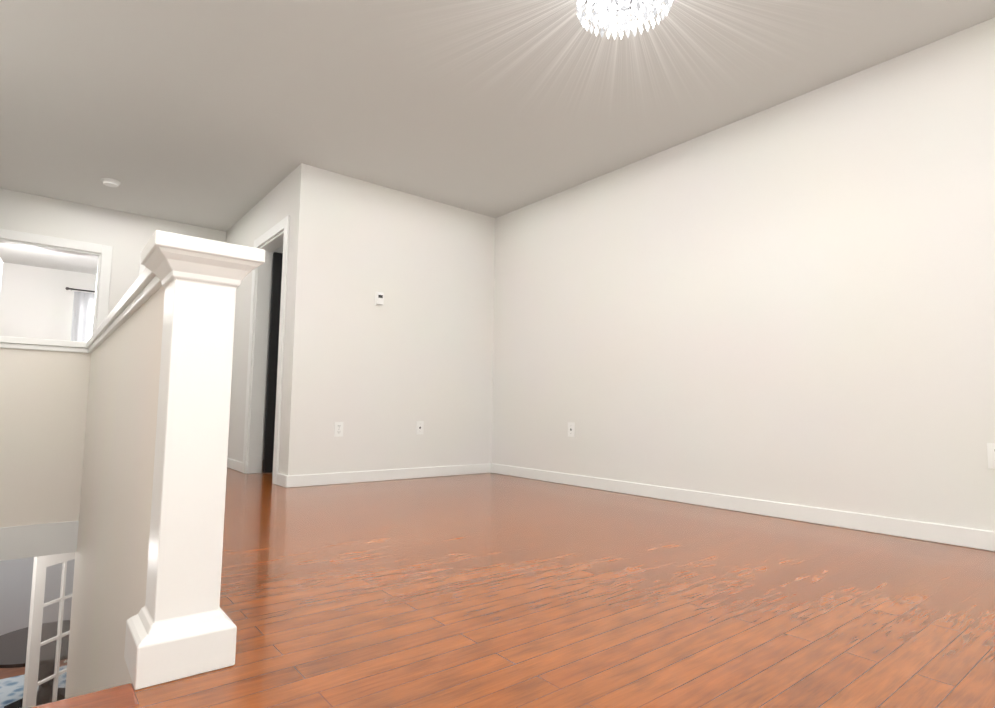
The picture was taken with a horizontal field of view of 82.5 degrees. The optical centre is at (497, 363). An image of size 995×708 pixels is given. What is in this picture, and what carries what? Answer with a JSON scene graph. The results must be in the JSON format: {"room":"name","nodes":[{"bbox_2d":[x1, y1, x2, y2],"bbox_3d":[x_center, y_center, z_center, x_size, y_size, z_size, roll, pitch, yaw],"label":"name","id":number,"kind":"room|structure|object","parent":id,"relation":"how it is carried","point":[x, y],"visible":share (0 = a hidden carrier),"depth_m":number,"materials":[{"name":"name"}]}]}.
{"room":"empty living room","nodes":[
{"label":"empty living room","id":0,"kind":"room"},
{"bbox_2d":[0,659,66,678],"bbox_3d":[-3.556,3.759,4.184,4.040,0.120,9.220,5,-6,-39],"label":"floor","id":1,"kind":"structure","parent":0,"point":[8,672],"depth_m":7.18,"materials":[{"name":"brown wood"}]},
{"bbox_2d":[0,665,66,707],"bbox_3d":[-5.306,3.838,6.356,2.300,0.012,1.900,5,-6,-39],"label":"area rug","id":2,"kind":"object","parent":1,"relation":"on","point":[11,689],"depth_m":6.75,"materials":[{"name":"white fabric"}]},
{"bbox_2d":[0,620,69,707],"bbox_3d":[-4.979,3.443,6.261,1.240,0.769,1.240,5,-6,-39],"label":"round pedestal table","id":3,"kind":"object","parent":2,"relation":"on","point":[13,648],"visible":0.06,"depth_m":6.19,"materials":[{"name":"brown wood"}]},
{"bbox_2d":[0,348,90,527],"bbox_3d":[-3.007,0.501,3.362,0.895,1.260,0.115,5,-6,-39],"label":"wall","id":4,"kind":"structure","parent":0,"point":[43,402],"depth_m":3.47,"materials":[{"name":"paint"}]},
{"bbox_2d":[0,521,78,560],"bbox_3d":[-2.976,1.051,3.269,0.894,0.190,0.012,5,-6,-39],"label":"trim","id":5,"kind":"structure","parent":4,"relation":"attached to","point":[25,541],"depth_m":3.42,"materials":[{"name":"white"}]},
{"bbox_2d":[0,336,82,352],"bbox_3d":[-3.019,-0.129,3.395,0.840,0.069,0.171,5,-6,-39],"label":"trim","id":6,"kind":"structure","parent":4,"relation":"on","point":[5,341],"depth_m":3.47,"materials":[{"name":"white wood"}]},
{"bbox_2d":[0,262,96,635],"bbox_3d":[-6.369,1.295,7.933,4.040,5.300,0.120,5,-6,-39],"label":"wall","id":7,"kind":"structure","parent":0,"point":[36,302],"depth_m":7.87,"materials":[{"name":"paint"}]},
{"bbox_2d":[65,287,94,291],"bbox_3d":[-5.533,-1.022,8.609,1.644,0.044,0.122,5,-6,-39],"label":"curtain rod","id":8,"kind":"object","parent":7,"relation":"attached to","point":[68,288],"visible":0.4,"depth_m":8.15,"materials":[{"name":"grey metal"}]},
{"bbox_2d":[70,291,94,341],"bbox_3d":[-5.523,-0.012,8.496,1.440,1.980,0.073,5,-6,-39],"label":"curtain","id":9,"kind":"object","parent":8,"relation":"hanging from","point":[82,317],"visible":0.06,"depth_m":8.17,"materials":[{"name":"white fabric"}]},
{"bbox_2d":[65,286,164,698],"bbox_3d":[-1.692,1.700,2.413,0.115,3.760,3.115,5,-6,-39],"label":"wall","id":10,"kind":"structure","parent":0,"point":[110,579],"depth_m":2.07,"materials":[{"name":"paint"}]},
{"bbox_2d":[83,268,161,352],"bbox_3d":[-1.736,-0.168,2.649,0.175,0.069,2.943,5,-6,-39],"label":"trim","id":11,"kind":"structure","parent":10,"relation":"on","point":[144,288],"depth_m":1.99,"materials":[{"name":"white wood"}]},
{"bbox_2d":[0,188,282,459],"bbox_3d":[-3.106,-0.205,6.100,4.075,2.500,0.120,5,-6,-39],"label":"wall","id":12,"kind":"structure","parent":0,"point":[127,236],"depth_m":5.51,"materials":[{"name":"paint"}]},
{"bbox_2d":[0,258,2,286],"bbox_3d":[-4.777,-0.057,5.341,0.111,2.020,0.787,4,-6,-35],"label":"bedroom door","id":13,"kind":"structure","parent":12,"relation":"in","point":[1,262],"depth_m":5.67,"materials":[{"name":"white wood"}]},
{"bbox_2d":[226,169,295,473],"bbox_3d":[-2.262,-0.255,5.305,0.120,2.500,2.180,5,-6,-39],"label":"wall","id":14,"kind":"structure","parent":0,"point":[272,208],"depth_m":5.31,"materials":[{"name":"paint"}]},
{"bbox_2d":[227,458,242,471],"bbox_3d":[-2.661,0.968,5.561,0.030,0.090,1.155,5,-6,-39],"label":"baseboard","id":15,"kind":"structure","parent":14,"relation":"attached to","point":[236,465],"depth_m":5.32,"materials":[{"name":"white wood"}]},
{"bbox_2d":[263,252,282,472],"bbox_3d":[-1.778,-0.010,5.348,0.714,2.020,0.110,4,-6,-35],"label":"bathroom door","id":16,"kind":"structure","parent":14,"relation":"in","point":[272,366],"depth_m":5.18,"materials":[{"name":"black wood"}]},
{"bbox_2d":[283,163,495,475],"bbox_3d":[-0.832,-0.259,4.981,1.940,2.500,0.120,5,-6,-39],"label":"wall","id":17,"kind":"structure","parent":0,"point":[379,381],"depth_m":4.81,"materials":[{"name":"paint"}]},
{"bbox_2d":[334,422,343,436],"bbox_3d":[-1.259,0.519,4.500,0.072,0.116,0.008,5,-6,-39],"label":"electrical outlet","id":18,"kind":"object","parent":17,"relation":"attached to","point":[338,429],"visible":1,"depth_m":4.50,"materials":[{"name":"white plastic"}]},
{"bbox_2d":[375,292,383,305],"bbox_3d":[-0.992,-0.549,4.777,0.072,0.116,0.026,5,-6,-39],"label":"thermostat","id":19,"kind":"object","parent":17,"relation":"attached to","point":[379,298],"visible":1,"depth_m":4.76,"materials":[{"name":"white plastic"}]},
{"bbox_2d":[283,463,490,487],"bbox_3d":[-0.821,0.937,4.822,1.934,0.090,0.014,5,-6,-39],"label":"baseboard","id":20,"kind":"structure","parent":17,"relation":"attached to","point":[289,481],"depth_m":4.69,"materials":[{"name":"white wood"}]},
{"bbox_2d":[416,421,423,433],"bbox_3d":[-0.679,0.560,4.966,0.072,0.116,0.008,5,-6,-39],"label":"outlet","id":21,"kind":"object","parent":17,"relation":"attached to","point":[419,427],"visible":1,"depth_m":4.96,"materials":[{"name":"white plastic"}]},
{"bbox_2d":[0,0,994,274],"bbox_3d":[-2.011,-1.674,3.949,5.480,0.120,12.090,5,-6,-39],"label":"ceiling","id":22,"kind":"structure","parent":0,"point":[220,114],"depth_m":3.36,"materials":[{"name":"white paint"}]},
{"bbox_2d":[101,178,119,186],"bbox_3d":[-3.299,-1.544,4.837,0.136,0.038,0.136,5,-6,-39],"label":"smoke detector","id":23,"kind":"object","parent":22,"relation":"attached to","point":[110,182],"visible":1,"depth_m":4.80,"materials":[{"name":"white plastic"}]},
{"bbox_2d":[576,0,672,39],"bbox_3d":[0.547,-1.578,2.449,0.430,0.230,0.430,5,-6,-39],"label":"crystal ceiling light","id":24,"kind":"object","parent":22,"relation":"attached to","point":[614,8],"visible":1,"depth_m":2.52,"materials":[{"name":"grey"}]},
{"bbox_2d":[133,460,994,707],"bbox_3d":[-2.053,1.027,3.734,5.480,0.300,12.090,5,-6,-39],"label":"floor","id":25,"kind":"structure","parent":0,"point":[488,590],"depth_m":1.78,"materials":[{"name":"brown wood"}]},
{"bbox_2d":[30,683,138,707],"bbox_3d":[-1.092,0.682,0.926,0.853,0.034,0.122,5,-6,-39],"label":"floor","id":26,"kind":"structure","parent":25,"relation":"attached to","point":[123,696],"depth_m":1.16,"materials":[{"name":"brown wood"}]},
{"bbox_2d":[124,230,264,689],"bbox_3d":[-0.749,0.211,1.386,0.236,0.995,0.236,5,-6,-39],"label":"newel post","id":27,"kind":"object","parent":25,"relation":"on","point":[180,625],"visible":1,"depth_m":1.33,"materials":[{"name":"white wood"}]},
{"bbox_2d":[492,17,994,530],"bbox_3d":[1.169,-0.295,4.140,0.120,2.500,8.540,5,-6,-39],"label":"wall","id":28,"kind":"structure","parent":0,"point":[792,301],"depth_m":3.37,"materials":[{"name":"paint"}]},
{"bbox_2d":[568,422,574,436],"bbox_3d":[0.605,0.540,4.658,0.008,0.116,0.072,5,-6,-39],"label":"jack","id":29,"kind":"object","parent":28,"relation":"attached to","point":[571,429],"visible":1,"depth_m":4.65,"materials":[{"name":"white plastic"}]},
{"bbox_2d":[491,463,994,551],"bbox_3d":[1.818,0.842,3.108,0.018,0.090,6.000,5,-6,-39],"label":"baseboard","id":30,"kind":"structure","parent":28,"relation":"attached to","point":[980,539],"depth_m":3.28,"materials":[{"name":"white wood"}]},
{"bbox_2d":[987,443,994,468],"bbox_3d":[2.280,0.421,2.583,0.008,0.116,0.072,5,-6,-39],"label":"electrical outlet","id":31,"kind":"object","parent":28,"relation":"attached to","point":[991,454],"visible":1,"depth_m":2.60,"materials":[{"name":"white plastic"}]},
{"bbox_3d":[-3.504,2.450,4.249,4.040,2.500,2.920,5,-6,-39],"label":"wall","id":32,"kind":"structure","parent":0,"visible":0},
{"bbox_2d":[22,552,74,707],"bbox_3d":[-4.059,2.747,5.228,0.135,2.030,0.585,0,-5,9],"label":"french door","id":33,"kind":"structure","parent":32,"relation":"in","point":[41,564],"depth_m":5.07,"materials":[{"name":"white wood"}]},
{"bbox_2d":[0,229,112,334],"bbox_3d":[-4.208,-0.111,5.203,0.990,2.135,0.156,5,-6,-39],"label":"door frame","id":34,"kind":"structure","parent":32,"relation":"attached to","point":[103,277],"depth_m":5.42,"materials":[{"name":"white wood"}]},
{"bbox_2d":[139,251,145,275],"bbox_3d":[-3.350,-0.043,5.881,0.740,2.135,0.139,5,-6,-39],"label":"door frame","id":35,"kind":"structure","parent":32,"relation":"attached to","point":[141,267],"depth_m":5.68,"materials":[{"name":"white wood"}]},
{"bbox_2d":[242,215,289,483],"bbox_3d":[-1.938,-0.102,4.874,0.139,2.135,0.930,5,-6,-39],"label":"door frame","id":36,"kind":"structure","parent":32,"relation":"attached to","point":[256,375],"depth_m":5.11,"materials":[{"name":"white wood"}]}
]}

